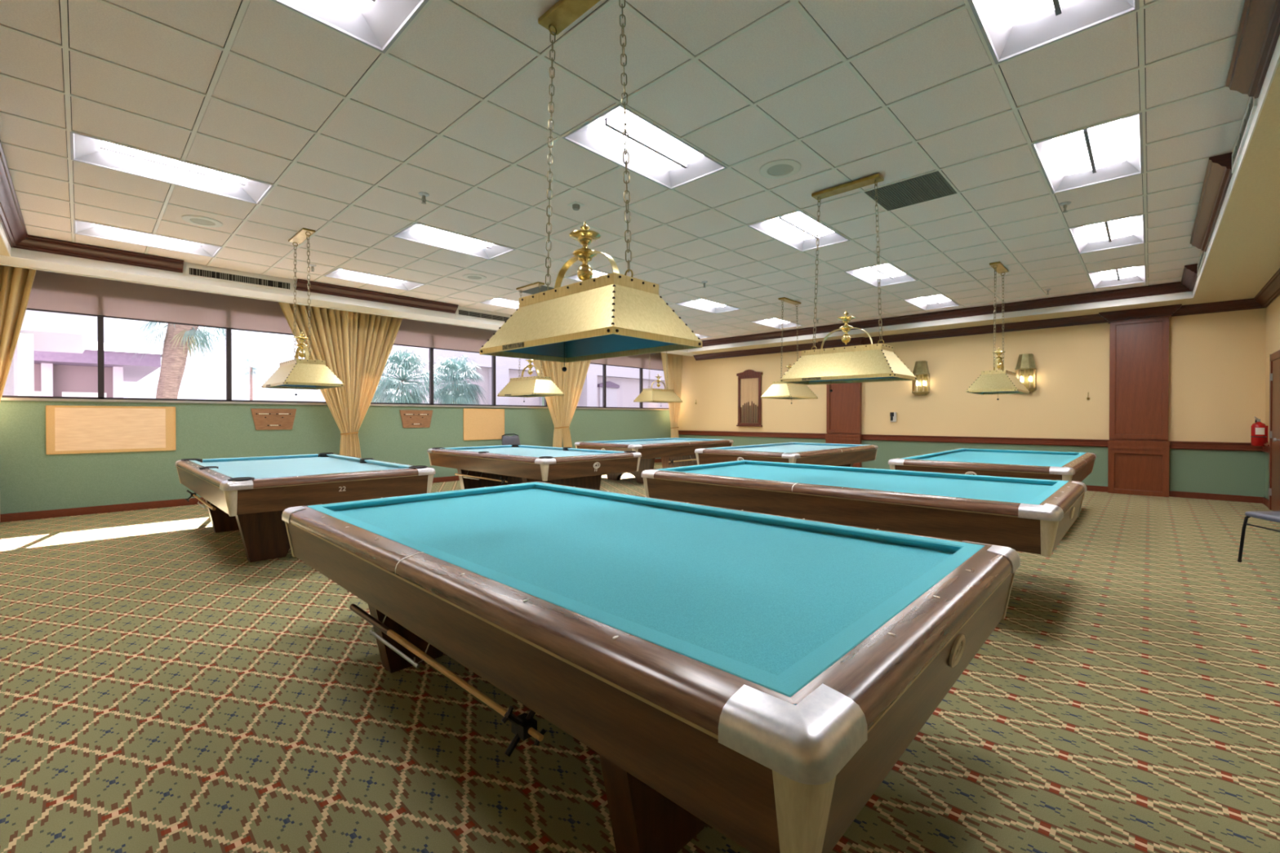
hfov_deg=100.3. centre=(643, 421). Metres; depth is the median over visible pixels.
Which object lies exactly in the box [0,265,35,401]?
curtain
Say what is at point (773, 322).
ceiling light
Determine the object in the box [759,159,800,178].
ceiling speaker
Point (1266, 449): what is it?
trim
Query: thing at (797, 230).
ceiling light
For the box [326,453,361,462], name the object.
cushion
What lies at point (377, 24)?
ceiling light
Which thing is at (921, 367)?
hood
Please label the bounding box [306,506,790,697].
cushion
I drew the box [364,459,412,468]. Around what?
cushion
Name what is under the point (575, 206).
smoke detector
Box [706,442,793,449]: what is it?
cushion
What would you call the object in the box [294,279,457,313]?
trim
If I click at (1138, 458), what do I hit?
pilaster
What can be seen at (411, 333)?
roller shade
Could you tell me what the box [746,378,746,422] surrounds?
billiard cue
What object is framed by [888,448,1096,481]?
table
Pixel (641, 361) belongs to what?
roller shade
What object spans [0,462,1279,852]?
floor
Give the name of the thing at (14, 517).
baseboard
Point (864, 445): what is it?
cushion
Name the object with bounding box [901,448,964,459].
cushion
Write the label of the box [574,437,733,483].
table
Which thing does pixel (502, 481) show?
stick
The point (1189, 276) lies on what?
trim
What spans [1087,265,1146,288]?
ceiling light
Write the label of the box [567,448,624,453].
cushion
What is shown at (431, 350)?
window
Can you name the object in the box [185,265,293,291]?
ceiling vent
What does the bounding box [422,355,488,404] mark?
palm tree
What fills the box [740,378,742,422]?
billiard cue
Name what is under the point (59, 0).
ceiling slab
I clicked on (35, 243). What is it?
trim
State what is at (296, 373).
lamp
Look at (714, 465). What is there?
cushion
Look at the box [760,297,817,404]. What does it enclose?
lamp
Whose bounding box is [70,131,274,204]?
ceiling light
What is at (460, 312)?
ceiling vent
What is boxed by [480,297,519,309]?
ceiling light
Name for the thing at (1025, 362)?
hood
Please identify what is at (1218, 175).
trim
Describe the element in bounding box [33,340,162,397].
building
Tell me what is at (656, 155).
ceiling light
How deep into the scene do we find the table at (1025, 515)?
3.86 m
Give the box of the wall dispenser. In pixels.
[889,412,896,422]
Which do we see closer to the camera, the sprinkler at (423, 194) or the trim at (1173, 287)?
the sprinkler at (423, 194)
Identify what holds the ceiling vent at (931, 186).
in the ceiling at (139, 81)
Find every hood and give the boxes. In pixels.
[912,360,929,374]
[1014,353,1036,369]
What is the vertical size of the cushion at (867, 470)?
0.061 m
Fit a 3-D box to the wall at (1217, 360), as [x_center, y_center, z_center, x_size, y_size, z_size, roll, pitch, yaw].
[5.164,-0.519,12.017,11.850,3.450,0.150,0,1,43]
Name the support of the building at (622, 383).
on the ground
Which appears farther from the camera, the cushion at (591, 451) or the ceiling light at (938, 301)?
the ceiling light at (938, 301)
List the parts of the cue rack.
post, panel, rail, post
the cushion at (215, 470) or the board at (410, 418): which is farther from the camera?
the board at (410, 418)
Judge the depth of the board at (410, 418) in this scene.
10.25 m
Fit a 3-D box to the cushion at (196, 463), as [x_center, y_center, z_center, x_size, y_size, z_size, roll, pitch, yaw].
[-4.784,0.487,5.760,1.265,0.061,0.070,0,1,43]
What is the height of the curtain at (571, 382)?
3.240 m
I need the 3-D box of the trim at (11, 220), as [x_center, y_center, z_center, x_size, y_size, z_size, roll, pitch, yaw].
[-3.467,-1.966,2.645,9.610,0.138,0.130,0,1,43]
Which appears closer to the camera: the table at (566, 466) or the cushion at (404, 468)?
the cushion at (404, 468)
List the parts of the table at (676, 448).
rail, leg, leg, rail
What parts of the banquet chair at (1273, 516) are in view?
leg, seat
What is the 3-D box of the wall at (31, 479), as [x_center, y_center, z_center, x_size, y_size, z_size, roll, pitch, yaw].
[-3.777,-0.512,11.055,0.200,3.450,13.550,0,1,43]
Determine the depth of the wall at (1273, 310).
7.75 m
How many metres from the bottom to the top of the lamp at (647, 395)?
1.789 m
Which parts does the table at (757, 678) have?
corner post, hanger rod, leg, rail, rail, leg, rail, corner post, rail, corner post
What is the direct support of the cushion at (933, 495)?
on the table at (1025, 515)
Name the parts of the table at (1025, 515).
corner post, rail, rail, corner post, rail, corner post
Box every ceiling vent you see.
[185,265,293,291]
[456,307,510,322]
[520,285,554,294]
[863,170,957,210]
[1197,250,1205,275]
[1231,96,1257,173]
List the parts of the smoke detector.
plate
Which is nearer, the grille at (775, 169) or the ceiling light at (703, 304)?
the grille at (775, 169)
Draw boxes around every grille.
[190,217,214,225]
[467,275,481,279]
[767,164,792,175]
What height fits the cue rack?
1.502 m
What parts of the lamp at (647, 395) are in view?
lamp shade, chain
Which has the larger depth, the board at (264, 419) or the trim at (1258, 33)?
the board at (264, 419)
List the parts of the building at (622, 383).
door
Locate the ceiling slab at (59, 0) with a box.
[58,0,1155,302]
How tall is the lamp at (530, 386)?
1.789 m
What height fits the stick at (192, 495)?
0.146 m
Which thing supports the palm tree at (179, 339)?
on the ground
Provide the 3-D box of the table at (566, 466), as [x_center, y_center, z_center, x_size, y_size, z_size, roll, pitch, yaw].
[-1.757,0.832,8.136,3.173,0.802,1.733,0,1,43]
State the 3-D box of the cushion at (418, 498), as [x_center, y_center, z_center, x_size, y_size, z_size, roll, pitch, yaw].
[-1.338,0.503,3.533,0.070,0.061,1.560,0,1,43]
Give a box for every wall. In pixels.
[0,396,671,514]
[677,307,1266,497]
[1264,295,1279,499]
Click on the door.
(1274, 358)
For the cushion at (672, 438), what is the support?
on the table at (676, 448)
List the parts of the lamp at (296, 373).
chain, arm, ceiling plate, arm, chain, lamp shade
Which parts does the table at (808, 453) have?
corner post, rail, corner post, rail, leg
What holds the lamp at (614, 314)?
hanging from the ceiling at (139, 81)
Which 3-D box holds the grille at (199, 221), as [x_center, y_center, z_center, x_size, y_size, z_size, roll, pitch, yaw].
[-4.544,-2.056,5.499,0.200,0.011,0.200,0,1,43]
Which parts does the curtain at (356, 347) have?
panel, panel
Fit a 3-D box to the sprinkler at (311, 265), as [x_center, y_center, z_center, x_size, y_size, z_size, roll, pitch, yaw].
[-4.401,-2.030,7.094,0.089,0.087,0.090,0,1,43]
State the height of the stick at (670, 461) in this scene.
0.146 m
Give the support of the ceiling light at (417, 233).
attached to the ceiling at (139, 81)
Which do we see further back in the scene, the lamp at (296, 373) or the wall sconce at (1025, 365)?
the wall sconce at (1025, 365)
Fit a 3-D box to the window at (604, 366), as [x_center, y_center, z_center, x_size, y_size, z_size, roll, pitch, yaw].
[-0.581,-1.030,14.395,0.236,1.440,4.140,0,1,43]
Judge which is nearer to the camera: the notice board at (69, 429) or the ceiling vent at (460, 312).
the notice board at (69, 429)
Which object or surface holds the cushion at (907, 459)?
on the table at (1036, 464)
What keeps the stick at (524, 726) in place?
hanging from the table at (757, 678)
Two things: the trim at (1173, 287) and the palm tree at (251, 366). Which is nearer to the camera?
the trim at (1173, 287)
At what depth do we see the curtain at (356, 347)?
9.02 m
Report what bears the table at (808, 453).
on the floor
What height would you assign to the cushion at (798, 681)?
0.061 m
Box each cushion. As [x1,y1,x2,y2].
[189,460,209,466]
[202,453,318,462]
[209,467,239,478]
[260,467,408,478]
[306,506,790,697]
[310,481,536,511]
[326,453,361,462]
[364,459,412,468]
[443,444,511,449]
[485,452,537,457]
[518,444,563,450]
[534,481,980,552]
[559,452,624,457]
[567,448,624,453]
[586,437,675,443]
[654,469,1036,504]
[660,460,745,471]
[675,437,727,440]
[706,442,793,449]
[745,460,1065,485]
[777,545,984,705]
[789,444,868,453]
[793,442,864,446]
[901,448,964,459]
[906,458,1057,466]
[963,448,1085,455]
[1028,480,1068,504]
[1055,453,1085,466]
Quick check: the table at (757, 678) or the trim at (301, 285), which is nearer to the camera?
the table at (757, 678)
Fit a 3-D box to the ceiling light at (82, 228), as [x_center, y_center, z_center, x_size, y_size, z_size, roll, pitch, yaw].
[-5.616,-2.102,6.087,0.602,0.088,1.211,0,1,43]
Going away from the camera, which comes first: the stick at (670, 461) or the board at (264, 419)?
the board at (264, 419)
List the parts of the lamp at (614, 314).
name plate, chain, pull cord, arm, ceiling plate, arm, chain, lamp shade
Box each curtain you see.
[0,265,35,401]
[278,302,402,457]
[532,359,591,447]
[661,352,683,437]
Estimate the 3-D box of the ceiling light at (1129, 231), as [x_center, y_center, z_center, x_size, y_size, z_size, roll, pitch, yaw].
[5.168,-2.100,5.941,0.602,0.088,1.211,0,1,43]
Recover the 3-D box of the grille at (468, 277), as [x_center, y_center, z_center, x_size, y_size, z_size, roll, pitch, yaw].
[-2.438,-2.071,7.694,0.200,0.011,0.200,0,1,43]
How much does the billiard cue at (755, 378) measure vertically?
1.205 m
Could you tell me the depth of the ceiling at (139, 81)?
3.83 m
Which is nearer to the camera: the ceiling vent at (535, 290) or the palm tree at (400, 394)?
the ceiling vent at (535, 290)
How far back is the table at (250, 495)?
4.88 m
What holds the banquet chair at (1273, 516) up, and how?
on the floor
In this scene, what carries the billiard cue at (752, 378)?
on the cue rack
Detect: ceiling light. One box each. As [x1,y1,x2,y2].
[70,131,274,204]
[73,219,222,257]
[272,0,428,53]
[324,268,425,290]
[391,222,515,259]
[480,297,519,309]
[562,104,727,189]
[565,270,608,281]
[675,298,740,313]
[694,333,711,338]
[747,210,850,251]
[751,318,802,328]
[844,262,917,287]
[902,294,959,310]
[967,0,1139,64]
[1031,112,1143,194]
[1067,214,1145,253]
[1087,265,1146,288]
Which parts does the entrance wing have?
post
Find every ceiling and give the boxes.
[0,0,1248,341]
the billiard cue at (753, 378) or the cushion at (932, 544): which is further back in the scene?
the billiard cue at (753, 378)
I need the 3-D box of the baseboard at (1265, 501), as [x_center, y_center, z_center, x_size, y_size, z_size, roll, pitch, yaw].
[4.626,1.221,3.084,0.020,0.095,13.530,0,1,43]
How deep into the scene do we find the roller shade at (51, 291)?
7.52 m
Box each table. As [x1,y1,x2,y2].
[174,453,435,562]
[281,481,1020,852]
[426,444,641,489]
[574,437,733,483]
[640,459,1086,556]
[694,442,878,466]
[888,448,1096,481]
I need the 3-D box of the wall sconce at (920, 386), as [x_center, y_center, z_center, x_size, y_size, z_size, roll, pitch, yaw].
[5.803,-0.903,11.199,0.320,0.710,0.166,0,1,43]
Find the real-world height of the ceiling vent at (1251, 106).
0.140 m
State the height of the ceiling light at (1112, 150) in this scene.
0.088 m
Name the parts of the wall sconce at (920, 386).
glass, plate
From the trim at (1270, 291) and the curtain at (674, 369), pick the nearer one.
the trim at (1270, 291)
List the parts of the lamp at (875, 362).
name plate, chain, arm, ceiling plate, arm, chain, lamp shade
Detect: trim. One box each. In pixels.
[0,35,1279,356]
[0,140,27,247]
[13,235,183,272]
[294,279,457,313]
[678,430,1262,451]
[693,297,1264,360]
[702,281,1191,346]
[1181,263,1197,291]
[1190,151,1232,252]
[1226,0,1279,98]
[1253,268,1279,307]
[1261,443,1269,453]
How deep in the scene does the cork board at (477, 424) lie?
11.29 m
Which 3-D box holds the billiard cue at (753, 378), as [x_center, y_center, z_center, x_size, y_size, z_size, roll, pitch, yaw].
[2.893,-0.555,14.020,0.027,1.205,0.027,0,0,-24]
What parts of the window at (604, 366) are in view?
sill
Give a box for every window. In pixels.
[0,316,327,404]
[369,348,547,408]
[576,364,669,410]
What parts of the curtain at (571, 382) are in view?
panel, panel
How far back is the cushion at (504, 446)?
9.12 m
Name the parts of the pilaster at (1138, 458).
panel, panel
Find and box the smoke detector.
[567,200,584,210]
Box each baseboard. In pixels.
[0,458,661,522]
[1085,484,1262,503]
[1262,497,1268,507]
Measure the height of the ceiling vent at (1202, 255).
0.140 m
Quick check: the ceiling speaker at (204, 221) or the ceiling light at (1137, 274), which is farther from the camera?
the ceiling light at (1137, 274)
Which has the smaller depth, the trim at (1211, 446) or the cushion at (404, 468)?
the cushion at (404, 468)
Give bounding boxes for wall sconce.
[911,360,929,395]
[1014,353,1036,391]
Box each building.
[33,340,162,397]
[378,345,668,408]
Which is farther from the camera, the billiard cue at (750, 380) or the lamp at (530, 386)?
the billiard cue at (750, 380)
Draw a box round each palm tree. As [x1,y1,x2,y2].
[128,321,247,398]
[239,357,262,399]
[371,365,396,402]
[372,349,444,403]
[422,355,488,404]
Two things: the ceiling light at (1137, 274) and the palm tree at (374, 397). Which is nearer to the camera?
the ceiling light at (1137, 274)
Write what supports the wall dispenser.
attached to the wall at (1217, 360)
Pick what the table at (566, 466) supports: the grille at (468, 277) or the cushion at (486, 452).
the cushion at (486, 452)
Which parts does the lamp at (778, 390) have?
lamp shade, chain, ceiling plate, chain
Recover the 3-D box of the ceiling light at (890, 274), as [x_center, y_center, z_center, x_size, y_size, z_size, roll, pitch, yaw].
[3.398,-2.112,7.619,0.602,0.088,1.211,0,1,43]
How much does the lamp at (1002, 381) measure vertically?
1.789 m
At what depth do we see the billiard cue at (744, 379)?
14.20 m
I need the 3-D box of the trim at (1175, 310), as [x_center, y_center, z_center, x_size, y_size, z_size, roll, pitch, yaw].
[5.307,-1.786,11.571,10.740,0.150,0.286,0,1,43]
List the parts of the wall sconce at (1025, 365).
plate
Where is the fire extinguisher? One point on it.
(1259, 430)
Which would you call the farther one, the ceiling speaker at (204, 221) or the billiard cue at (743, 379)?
the billiard cue at (743, 379)
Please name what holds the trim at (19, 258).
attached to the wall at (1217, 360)
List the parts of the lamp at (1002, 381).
lamp shade, chain, arm, ceiling plate, chain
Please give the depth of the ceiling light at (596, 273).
7.77 m
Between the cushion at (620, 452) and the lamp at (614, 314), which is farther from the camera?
the cushion at (620, 452)
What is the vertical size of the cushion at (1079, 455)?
0.061 m
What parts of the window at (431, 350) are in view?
sill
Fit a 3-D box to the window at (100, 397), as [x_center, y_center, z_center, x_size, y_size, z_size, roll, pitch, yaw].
[-6.891,-0.984,7.742,0.236,1.440,4.140,0,1,43]
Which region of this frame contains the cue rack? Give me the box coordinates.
[736,369,762,426]
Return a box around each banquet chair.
[501,433,519,445]
[1237,511,1279,562]
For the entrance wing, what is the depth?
11.54 m
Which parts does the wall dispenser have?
panel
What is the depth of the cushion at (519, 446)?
9.11 m
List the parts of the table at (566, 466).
rail, leg, corner post, leg, rail, corner post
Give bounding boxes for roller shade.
[26,270,293,335]
[393,318,497,353]
[590,352,663,370]
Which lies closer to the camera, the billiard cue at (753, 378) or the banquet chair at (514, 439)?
the banquet chair at (514, 439)
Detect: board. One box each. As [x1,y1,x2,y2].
[45,405,176,454]
[250,408,296,430]
[399,409,432,427]
[462,408,504,439]
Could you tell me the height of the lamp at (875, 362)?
1.789 m
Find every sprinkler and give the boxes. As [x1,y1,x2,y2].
[309,264,316,271]
[418,191,429,204]
[701,280,707,288]
[1058,201,1071,213]
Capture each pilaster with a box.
[825,343,862,467]
[1107,314,1171,497]
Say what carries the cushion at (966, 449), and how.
on the table at (1036, 464)
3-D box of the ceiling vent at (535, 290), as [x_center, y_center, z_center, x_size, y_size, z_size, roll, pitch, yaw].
[-1.585,-2.084,8.566,0.600,0.019,0.600,0,1,43]
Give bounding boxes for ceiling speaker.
[181,214,222,227]
[462,274,486,280]
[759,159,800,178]
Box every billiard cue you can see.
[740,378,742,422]
[742,378,743,422]
[744,378,745,422]
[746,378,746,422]
[747,383,749,422]
[749,380,751,422]
[751,377,752,422]
[753,377,754,422]
[755,377,755,422]
[756,382,758,422]
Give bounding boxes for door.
[1268,350,1279,511]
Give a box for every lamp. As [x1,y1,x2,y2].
[261,227,344,395]
[479,0,702,371]
[497,281,564,402]
[633,351,682,406]
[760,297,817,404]
[779,173,916,391]
[965,261,1030,399]
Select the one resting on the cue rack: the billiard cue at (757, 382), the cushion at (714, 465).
the billiard cue at (757, 382)
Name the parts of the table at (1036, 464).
corner post, rail, rail, corner post, rail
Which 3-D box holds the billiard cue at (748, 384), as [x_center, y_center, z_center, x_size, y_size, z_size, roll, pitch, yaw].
[2.772,-0.556,14.135,0.027,1.205,0.027,0,0,-24]
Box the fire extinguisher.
[1250,416,1267,446]
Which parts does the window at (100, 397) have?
sill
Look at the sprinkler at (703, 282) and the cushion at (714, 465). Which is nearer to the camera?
the cushion at (714, 465)
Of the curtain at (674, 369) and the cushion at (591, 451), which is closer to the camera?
the cushion at (591, 451)
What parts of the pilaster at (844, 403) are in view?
panel, panel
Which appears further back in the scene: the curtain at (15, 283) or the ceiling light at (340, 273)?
the ceiling light at (340, 273)
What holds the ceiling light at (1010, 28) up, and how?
attached to the ceiling at (139, 81)
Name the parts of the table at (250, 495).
rail, leg, corner post, leg, rail, rail, corner post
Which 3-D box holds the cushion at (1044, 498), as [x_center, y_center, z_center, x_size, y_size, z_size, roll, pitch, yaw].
[2.765,0.502,3.624,0.070,0.061,1.560,0,1,43]
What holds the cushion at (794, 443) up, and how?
on the table at (808, 453)
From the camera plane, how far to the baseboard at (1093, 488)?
8.39 m
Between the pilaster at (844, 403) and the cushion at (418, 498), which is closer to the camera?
the cushion at (418, 498)
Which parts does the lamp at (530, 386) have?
chain, arm, ceiling plate, arm, chain, lamp shade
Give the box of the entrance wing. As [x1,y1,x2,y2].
[2,310,95,395]
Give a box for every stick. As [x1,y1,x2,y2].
[185,489,216,511]
[349,604,546,756]
[454,473,508,485]
[668,457,696,465]
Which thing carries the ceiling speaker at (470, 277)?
attached to the ceiling at (139, 81)
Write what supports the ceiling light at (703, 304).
attached to the ceiling at (139, 81)
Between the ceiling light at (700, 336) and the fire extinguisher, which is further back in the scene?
the ceiling light at (700, 336)
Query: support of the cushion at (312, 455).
on the table at (250, 495)
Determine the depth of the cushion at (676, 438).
12.47 m
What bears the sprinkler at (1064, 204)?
attached to the ceiling at (139, 81)

